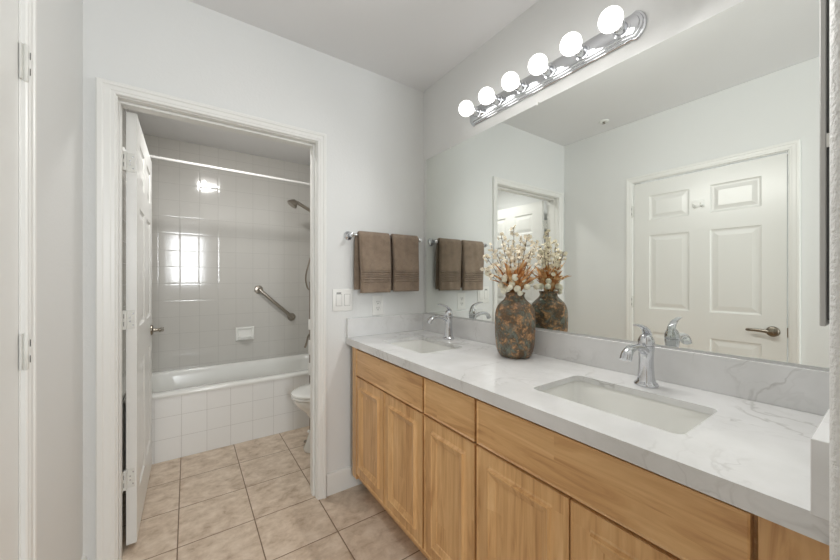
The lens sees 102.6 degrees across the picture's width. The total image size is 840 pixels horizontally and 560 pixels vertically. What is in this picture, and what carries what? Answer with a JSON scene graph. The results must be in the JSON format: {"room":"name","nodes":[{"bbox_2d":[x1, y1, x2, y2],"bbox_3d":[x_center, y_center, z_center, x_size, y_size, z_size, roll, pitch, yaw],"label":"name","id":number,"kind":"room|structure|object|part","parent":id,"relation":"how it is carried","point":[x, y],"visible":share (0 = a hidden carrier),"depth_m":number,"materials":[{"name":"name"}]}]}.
{"room":"bathroom","nodes":[
{"label":"bathroom","id":0,"kind":"room"},
{"bbox_2d":[37,0,128,559],"bbox_3d":[-1.361,-0.026,1.242,0.120,2.568,3.710,0,0,-35],"label":"wall","id":1,"kind":"structure","parent":0,"point":[59,22],"depth_m":1.14,"materials":[{"name":"white paint"}]},
{"bbox_2d":[0,0,30,559],"bbox_3d":[-0.772,0.228,0.521,0.103,2.024,0.901,0,0,-35],"label":"door","id":2,"kind":"structure","parent":1,"relation":"in","point":[8,8],"depth_m":0.81,"materials":[{"name":"white paint"}]},
{"bbox_2d":[18,0,20,559],"bbox_3d":[-0.826,0.227,0.468,0.120,2.062,0.899,0,0,-35],"label":"trim","id":3,"kind":"structure","parent":1,"relation":"attached to","point":[19,1],"depth_m":0.86,"materials":[{"name":"white paint"}]},
{"bbox_2d":[21,0,36,559],"bbox_3d":[-0.770,0.206,0.507,0.018,2.104,0.983,0,0,-35],"label":"trim","id":4,"kind":"structure","parent":1,"relation":"attached to","point":[28,7],"depth_m":0.88,"materials":[{"name":"white paint"}]},
{"bbox_2d":[122,147,309,185],"bbox_3d":[-1.332,-0.833,2.672,1.554,0.090,0.064,0,0,-35],"label":"shower rod","id":5,"kind":"object","parent":1,"relation":"attached to","point":[123,148],"visible":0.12,"depth_m":2.55,"materials":[{"name":"grey paint"}]},
{"bbox_3d":[-1.332,-0.833,2.672,1.546,0.048,0.022,0,0,-35],"label":"rod","id":6,"kind":"part","parent":5,"relation":"part of","materials":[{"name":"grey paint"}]},
{"bbox_2d":[128,110,309,165],"bbox_3d":[-1.174,-1.302,2.708,2.054,0.160,1.710,0,0,-35],"label":"ceiling","id":7,"kind":"structure","parent":0,"point":[153,125],"depth_m":2.94,"materials":[{"name":"white paint"}]},
{"bbox_2d":[143,134,309,371],"bbox_3d":[-1.694,0.018,3.327,1.904,2.480,0.100,0,0,-35],"label":"wall","id":8,"kind":"structure","parent":0,"point":[218,236],"depth_m":3.17,"materials":[{"name":"tile"}]},
{"bbox_2d":[235,326,253,340],"bbox_3d":[-1.683,0.525,3.237,0.164,0.126,0.060,0,0,-35],"label":"soap dish","id":9,"kind":"object","parent":8,"relation":"attached to","point":[241,333],"visible":1,"depth_m":3.25,"materials":[{"name":"white ceramic"}]},
{"bbox_2d":[254,286,294,320],"bbox_3d":[-1.454,0.247,3.395,0.392,0.370,0.060,0,0,-35],"label":"grab bar","id":10,"kind":"object","parent":8,"relation":"attached to","point":[258,289],"visible":1,"depth_m":3.36,"materials":[{"name":"silver metal"}]},
{"bbox_2d":[83,0,423,559],"bbox_3d":[-0.713,-0.026,1.914,1.911,2.568,0.120,0,0,-35],"label":"wall","id":11,"kind":"structure","parent":0,"point":[372,123],"depth_m":1.88,"materials":[{"name":"white paint"}]},
{"bbox_2d":[122,112,163,544],"bbox_3d":[-1.541,0.229,1.900,0.116,2.018,0.873,0,0,-35],"label":"door","id":12,"kind":"structure","parent":11,"relation":"in","point":[136,160],"depth_m":1.58,"materials":[{"name":"white paint"}]},
{"bbox_3d":[-1.697,0.332,2.178,0.058,0.030,0.133,0,0,-35],"label":"lever","id":13,"kind":"part","parent":12,"relation":"part of","materials":[{"name":"silver metal"}]},
{"bbox_2d":[95,77,325,559],"bbox_3d":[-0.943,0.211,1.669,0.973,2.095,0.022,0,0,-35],"label":"trim","id":14,"kind":"structure","parent":11,"relation":"attached to","point":[106,91],"depth_m":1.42,"materials":[{"name":"white paint"}]},
{"bbox_2d":[333,289,352,310],"bbox_3d":[-0.461,0.123,2.010,0.125,0.131,0.008,0,0,-35],"label":"light switch","id":15,"kind":"object","parent":11,"relation":"attached to","point":[342,298],"visible":1,"depth_m":2.01,"materials":[{"name":"white plastic"}]},
{"bbox_2d":[326,465,361,495],"bbox_3d":[-0.256,1.195,2.149,0.693,0.126,0.013,0,0,-35],"label":"baseboard","id":16,"kind":"structure","parent":11,"relation":"attached to","point":[342,479],"depth_m":1.99,"materials":[{"name":"white paint"}]},
{"bbox_2d":[372,295,382,314],"bbox_3d":[-0.269,0.166,2.143,0.078,0.124,0.009,0,0,-35],"label":"outlet","id":17,"kind":"object","parent":11,"relation":"attached to","point":[377,301],"visible":1,"depth_m":2.14,"materials":[{"name":"white plastic"}]},
{"bbox_2d":[344,231,421,241],"bbox_3d":[-0.215,-0.263,2.142,0.542,0.056,0.071,0,0,-35],"label":"towel bar","id":18,"kind":"object","parent":11,"relation":"attached to","point":[348,235],"visible":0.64,"depth_m":2.01,"materials":[{"name":"silver metal"}]},
{"bbox_3d":[-0.415,-0.263,2.003,0.056,0.056,0.071,0,0,-35],"label":"post","id":19,"kind":"part","parent":18,"relation":"part of","materials":[{"name":"silver metal"}]},
{"bbox_2d":[354,231,390,292],"bbox_3d":[-0.288,-0.104,2.062,0.225,0.373,0.080,0,0,-35],"label":"towel","id":20,"kind":"object","parent":18,"relation":"hanging from","point":[372,250],"visible":1,"depth_m":2.03,"materials":[{"name":"brown fabric"}]},
{"bbox_2d":[390,234,419,291],"bbox_3d":[-0.107,-0.106,2.188,0.220,0.369,0.084,0,0,-35],"label":"towel","id":21,"kind":"object","parent":18,"relation":"hanging from","point":[404,248],"visible":0.98,"depth_m":2.16,"materials":[{"name":"brown fabric"}]},
{"bbox_2d":[346,313,422,336],"bbox_3d":[-0.213,0.292,2.174,0.548,0.113,0.020,0,0,-35],"label":"side splash","id":22,"kind":"object","parent":11,"relation":"attached to","point":[360,326],"visible":1,"depth_m":2.15,"materials":[{"name":"white stone"}]},
{"bbox_2d":[122,426,427,559],"bbox_3d":[-1.228,1.288,1.425,3.600,0.060,3.860,0,0,-35],"label":"floor","id":23,"kind":"structure","parent":0,"point":[252,499],"depth_m":1.80,"materials":[{"name":"beige tile"}]},
{"bbox_2d":[122,353,308,471],"bbox_3d":[-1.515,1.024,2.937,1.552,0.468,0.743,0,0,-35],"label":"bathtub","id":24,"kind":"object","parent":23,"relation":"on","point":[195,410],"visible":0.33,"depth_m":2.59,"materials":[{"name":"white ceramic"}]},
{"bbox_2d":[122,353,308,404],"bbox_3d":[-1.515,0.965,2.937,1.552,0.350,0.743,0,0,-35],"label":"basin","id":25,"kind":"object","parent":24,"relation":"in","point":[267,381],"depth_m":2.79,"materials":[{"name":"white ceramic"}]},
{"bbox_2d":[291,384,309,452],"bbox_3d":[-0.623,0.872,2.608,0.717,0.772,0.460,0,0,-35],"label":"toilet","id":26,"kind":"object","parent":23,"relation":"on","point":[300,396],"visible":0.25,"depth_m":2.40,"materials":[{"name":"white ceramic"}]},
{"bbox_3d":[-0.725,0.851,2.538,0.468,0.019,0.380,0,0,-35],"label":"seat","id":27,"kind":"part","parent":26,"relation":"part of","materials":[{"name":"white plastic"}]},
{"bbox_3d":[-0.721,0.827,2.540,0.479,0.026,0.382,0,0,-35],"label":"lid","id":28,"kind":"part","parent":26,"relation":"part of","materials":[{"name":"white ceramic"}]},
{"bbox_3d":[-0.672,1.060,2.575,0.578,0.396,0.372,0,0,-35],"label":"bowl","id":29,"kind":"part","parent":26,"relation":"part of","materials":[{"name":"white ceramic"}]},
{"bbox_2d":[304,282,309,432],"bbox_3d":[-0.920,0.639,2.768,0.072,1.238,0.044,0,0,-35],"label":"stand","id":30,"kind":"object","parent":23,"relation":"on","point":[308,336],"visible":0.52,"depth_m":2.77,"materials":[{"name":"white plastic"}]},
{"bbox_2d":[353,347,427,558],"bbox_3d":[0.030,0.824,1.837,0.572,0.869,0.740,0,0,-35],"label":"base cabinet","id":31,"kind":"object","parent":23,"relation":"on","point":[390,414],"depth_m":1.59,"materials":[{"name":"brown wood"}]},
{"bbox_3d":[-0.371,0.774,1.976,0.032,0.768,0.056,0,0,-35],"label":"filler panel","id":32,"kind":"part","parent":31,"relation":"part of","materials":[{"name":"brown wood"}]},
{"bbox_3d":[-0.267,0.832,1.793,0.032,0.553,0.330,0,0,-35],"label":"door","id":33,"kind":"part","parent":31,"relation":"part of","materials":[{"name":"brown wood"}]},
{"bbox_3d":[-0.169,0.474,1.659,0.024,0.144,0.662,0,0,-35],"label":"drawer","id":34,"kind":"part","parent":31,"relation":"part of","materials":[{"name":"brown wood"}]},
{"bbox_3d":[-0.154,0.774,1.674,0.018,0.768,0.681,0,0,-35],"label":"frame","id":35,"kind":"part","parent":31,"relation":"part of","materials":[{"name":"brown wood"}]},
{"bbox_3d":[-0.077,0.832,1.519,0.032,0.553,0.327,0,0,-35],"label":"door","id":36,"kind":"part","parent":31,"relation":"part of","materials":[{"name":"brown wood"}]},
{"bbox_2d":[346,330,828,544],"bbox_3d":[0.313,0.369,1.418,0.585,0.040,1.860,0,0,-35],"label":"countertop","id":37,"kind":"structure","parent":31,"relation":"on","point":[753,457],"depth_m":0.81,"materials":[{"name":"white stone"}]},
{"bbox_2d":[390,340,454,352],"bbox_3d":[0.005,0.431,1.817,0.309,0.124,0.444,0,0,-35],"label":"sink","id":38,"kind":"object","parent":37,"relation":"in","point":[421,346],"visible":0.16,"depth_m":2.00,"materials":[{"name":"white ceramic"}]},
{"bbox_2d":[426,304,454,339],"bbox_3d":[0.118,0.245,1.931,0.190,0.208,0.070,0,0,-35],"label":"faucet","id":39,"kind":"object","parent":37,"relation":"on","point":[448,316],"visible":1,"depth_m":1.94,"materials":[{"name":"silver metal"}]},
{"bbox_3d":[0.106,0.230,1.923,0.162,0.052,0.035,0,0,-35],"label":"spout","id":40,"kind":"part","parent":39,"relation":"part of","materials":[{"name":"silver metal"}]},
{"bbox_3d":[0.144,0.179,1.949,0.106,0.075,0.049,0,0,-35],"label":"handle","id":41,"kind":"part","parent":39,"relation":"part of","materials":[{"name":"silver metal"}]},
{"bbox_2d":[495,292,535,358],"bbox_3d":[0.432,0.204,1.530,0.179,0.290,0.179,0,0,-35],"label":"vase","id":42,"kind":"object","parent":37,"relation":"on","point":[515,318],"visible":0.92,"depth_m":1.46,"materials":[{"name":"multicoloured ceramic"}]},
{"bbox_2d":[480,225,543,295],"bbox_3d":[0.426,-0.063,1.522,0.238,0.374,0.215,0,0,-35],"label":"dried flowers","id":43,"kind":"object","parent":42,"relation":"in","point":[513,280],"visible":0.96,"depth_m":1.51,"materials":[{"name":"beige plant"}]},
{"bbox_2d":[542,381,711,433],"bbox_3d":[0.579,0.431,0.988,0.309,0.124,0.444,0,0,-35],"label":"sink","id":44,"kind":"object","parent":37,"relation":"in","point":[660,415],"visible":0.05,"depth_m":1.07,"materials":[{"name":"white ceramic"}]},
{"bbox_2d":[619,324,658,387],"bbox_3d":[0.696,0.245,1.074,0.190,0.208,0.070,0,0,-35],"label":"faucet","id":45,"kind":"object","parent":37,"relation":"on","point":[645,347],"visible":1,"depth_m":1.09,"materials":[{"name":"silver metal"}]},
{"bbox_3d":[0.684,0.230,1.066,0.162,0.052,0.035,0,0,-35],"label":"spout","id":46,"kind":"part","parent":45,"relation":"part of","materials":[{"name":"silver metal"}]},
{"bbox_3d":[0.722,0.179,1.092,0.106,0.075,0.049,0,0,-35],"label":"handle","id":47,"kind":"part","parent":45,"relation":"part of","materials":[{"name":"silver metal"}]},
{"bbox_2d":[424,378,478,559],"bbox_3d":[0.328,0.824,1.407,0.572,0.868,0.300,0,0,-35],"label":"base cabinet","id":48,"kind":"object","parent":23,"relation":"on","point":[450,419],"visible":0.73,"depth_m":1.24,"materials":[{"name":"brown wood"}]},
{"bbox_3d":[0.109,0.474,1.256,0.024,0.144,0.291,0,0,-35],"label":"drawer","id":49,"kind":"part","parent":48,"relation":"part of","materials":[{"name":"brown wood"}]},
{"bbox_2d":[477,399,828,559],"bbox_3d":[0.630,0.824,0.969,0.572,0.869,0.760,0,0,-35],"label":"base cabinet","id":50,"kind":"object","parent":23,"relation":"on","point":[543,493],"depth_m":0.81,"materials":[{"name":"brown wood"}]},
{"bbox_3d":[0.289,0.832,0.989,0.032,0.553,0.329,0,0,-35],"label":"door","id":51,"kind":"part","parent":50,"relation":"part of","materials":[{"name":"brown wood"}]},
{"bbox_3d":[0.478,0.832,0.714,0.032,0.553,0.328,0,0,-35],"label":"door","id":52,"kind":"part","parent":50,"relation":"part of","materials":[{"name":"brown wood"}]},
{"bbox_3d":[0.404,0.774,0.866,0.018,0.768,0.671,0,0,-35],"label":"frame","id":53,"kind":"part","parent":50,"relation":"part of","materials":[{"name":"brown wood"}]},
{"bbox_3d":[0.615,0.774,0.549,0.032,0.768,0.086,0,0,-35],"label":"filler panel","id":54,"kind":"part","parent":50,"relation":"part of","materials":[{"name":"brown wood"}]},
{"bbox_2d":[188,0,538,91],"bbox_3d":[-0.563,-1.350,0.815,4.000,0.080,2.100,0,0,-35],"label":"ceiling","id":55,"kind":"structure","parent":0,"point":[412,43],"depth_m":1.75,"materials":[{"name":"white paint"}]},
{"bbox_2d":[424,0,744,312],"bbox_3d":[0.595,-0.026,1.614,0.100,2.568,1.860,0,0,-35],"label":"wall","id":56,"kind":"structure","parent":0,"point":[541,28],"depth_m":1.61,"materials":[{"name":"white paint"}]},
{"bbox_2d":[459,5,646,126],"bbox_3d":[0.494,-0.931,1.541,0.148,0.108,0.916,0,0,-35],"label":"vanity light","id":57,"kind":"object","parent":56,"relation":"attached to","point":[617,32],"visible":1,"depth_m":1.43,"materials":[{"name":"silver metal"}]},
{"bbox_3d":[0.253,-0.931,1.835,0.085,0.081,0.081,0,0,-35],"label":"bulb","id":58,"kind":"part","parent":57,"relation":"part of","materials":[{"name":"white glass"}]},
{"bbox_2d":[471,107,480,118],"bbox_3d":[0.305,-0.931,1.870,0.040,0.060,0.060,0,0,-35],"label":"socket","id":59,"kind":"object","parent":57,"relation":"attached to","point":[476,114],"depth_m":1.86,"materials":[{"name":"silver metal"}]},
{"bbox_3d":[0.340,-0.931,1.709,0.085,0.081,0.081,0,0,-35],"label":"bulb","id":60,"kind":"part","parent":57,"relation":"part of","materials":[{"name":"white glass"}]},
{"bbox_2d":[491,94,501,106],"bbox_3d":[0.391,-0.931,1.745,0.040,0.060,0.060,0,0,-35],"label":"socket","id":61,"kind":"object","parent":57,"relation":"attached to","point":[497,102],"depth_m":1.74,"materials":[{"name":"silver metal"}]},
{"bbox_3d":[0.426,-0.931,1.584,0.085,0.081,0.081,0,0,-35],"label":"bulb","id":62,"kind":"part","parent":57,"relation":"part of","materials":[{"name":"white glass"}]},
{"bbox_2d":[514,80,526,93],"bbox_3d":[0.478,-0.931,1.620,0.040,0.060,0.060,0,0,-35],"label":"socket","id":63,"kind":"object","parent":57,"relation":"attached to","point":[521,88],"depth_m":1.61,"materials":[{"name":"silver metal"}]},
{"bbox_3d":[0.513,-0.931,1.459,0.085,0.081,0.081,0,0,-35],"label":"bulb","id":64,"kind":"part","parent":57,"relation":"part of","materials":[{"name":"white glass"}]},
{"bbox_2d":[542,63,555,78],"bbox_3d":[0.565,-0.931,1.494,0.040,0.060,0.060,0,0,-35],"label":"socket","id":65,"kind":"object","parent":57,"relation":"attached to","point":[550,72],"depth_m":1.49,"materials":[{"name":"silver metal"}]},
{"bbox_3d":[0.600,-0.931,1.333,0.085,0.081,0.081,0,0,-35],"label":"bulb","id":66,"kind":"part","parent":57,"relation":"part of","materials":[{"name":"white glass"}]},
{"bbox_2d":[574,43,589,60],"bbox_3d":[0.651,-0.931,1.369,0.040,0.060,0.060,0,0,-35],"label":"socket","id":67,"kind":"object","parent":57,"relation":"attached to","point":[583,54],"depth_m":1.36,"materials":[{"name":"silver metal"}]},
{"bbox_3d":[0.686,-0.931,1.208,0.085,0.081,0.081,0,0,-35],"label":"bulb","id":68,"kind":"part","parent":57,"relation":"part of","materials":[{"name":"white glass"}]},
{"bbox_2d":[612,20,630,38],"bbox_3d":[0.738,-0.931,1.244,0.040,0.060,0.060,0,0,-35],"label":"socket","id":69,"kind":"object","parent":57,"relation":"attached to","point":[624,31],"depth_m":1.24,"materials":[{"name":"silver metal"}]},
{"bbox_2d":[423,313,828,415],"bbox_3d":[0.545,0.292,1.579,0.021,0.113,1.860,0,0,-35],"label":"backsplash","id":70,"kind":"structure","parent":56,"relation":"attached to","point":[787,386],"depth_m":1.07,"materials":[{"name":"white stone"}]},
{"bbox_2d":[426,0,828,370],"bbox_3d":[0.560,-0.298,1.569,0.008,1.067,1.820,0,0,-35],"label":"wall mirror","id":71,"kind":"object","parent":56,"relation":"attached to","point":[672,190],"visible":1,"depth_m":1.14,"materials":[{"name":"clear glass"}]},
{"bbox_2d":[829,0,839,559],"bbox_3d":[1.103,-0.026,0.759,1.322,2.568,0.120,0,0,-35],"label":"wall","id":72,"kind":"structure","parent":0,"point":[834,5],"depth_m":0.43,"materials":[{"name":"white paint"}]},
{"bbox_2d":[810,409,828,520],"bbox_3d":[0.821,0.292,0.652,0.576,0.113,0.022,0,0,-35],"label":"side splash","id":73,"kind":"object","parent":72,"relation":"attached to","point":[819,441],"visible":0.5,"depth_m":0.49,"materials":[{"name":"white stone"}]},
{"bbox_2d":[820,0,828,325],"bbox_3d":[0.829,-0.262,0.657,0.412,0.676,0.023,0,0,-35],"label":"medicine cabinet","id":74,"kind":"object","parent":72,"relation":"attached to","point":[824,4],"visible":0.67,"depth_m":0.55,"materials":[{"name":"grey"}]},
{"bbox_3d":[-0.773,0.018,3.450,0.250,2.480,0.745,0,0,-35],"label":"wall","id":75,"kind":"structure","parent":0,"visible":0},
{"bbox_2d":[287,199,309,289],"bbox_3d":[-1.065,-0.331,3.275,0.432,0.878,0.100,0,0,-35],"label":"shower","id":76,"kind":"object","parent":75,"relation":"attached to","point":[293,203],"visible":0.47,"depth_m":3.21,"materials":[{"name":"silver metal"}]},
{"bbox_3d":[-1.112,-0.693,3.243,0.197,0.118,0.035,0,0,-35],"label":"handle","id":77,"kind":"part","parent":76,"relation":"part of","materials":[{"name":"silver metal"}]}
]}

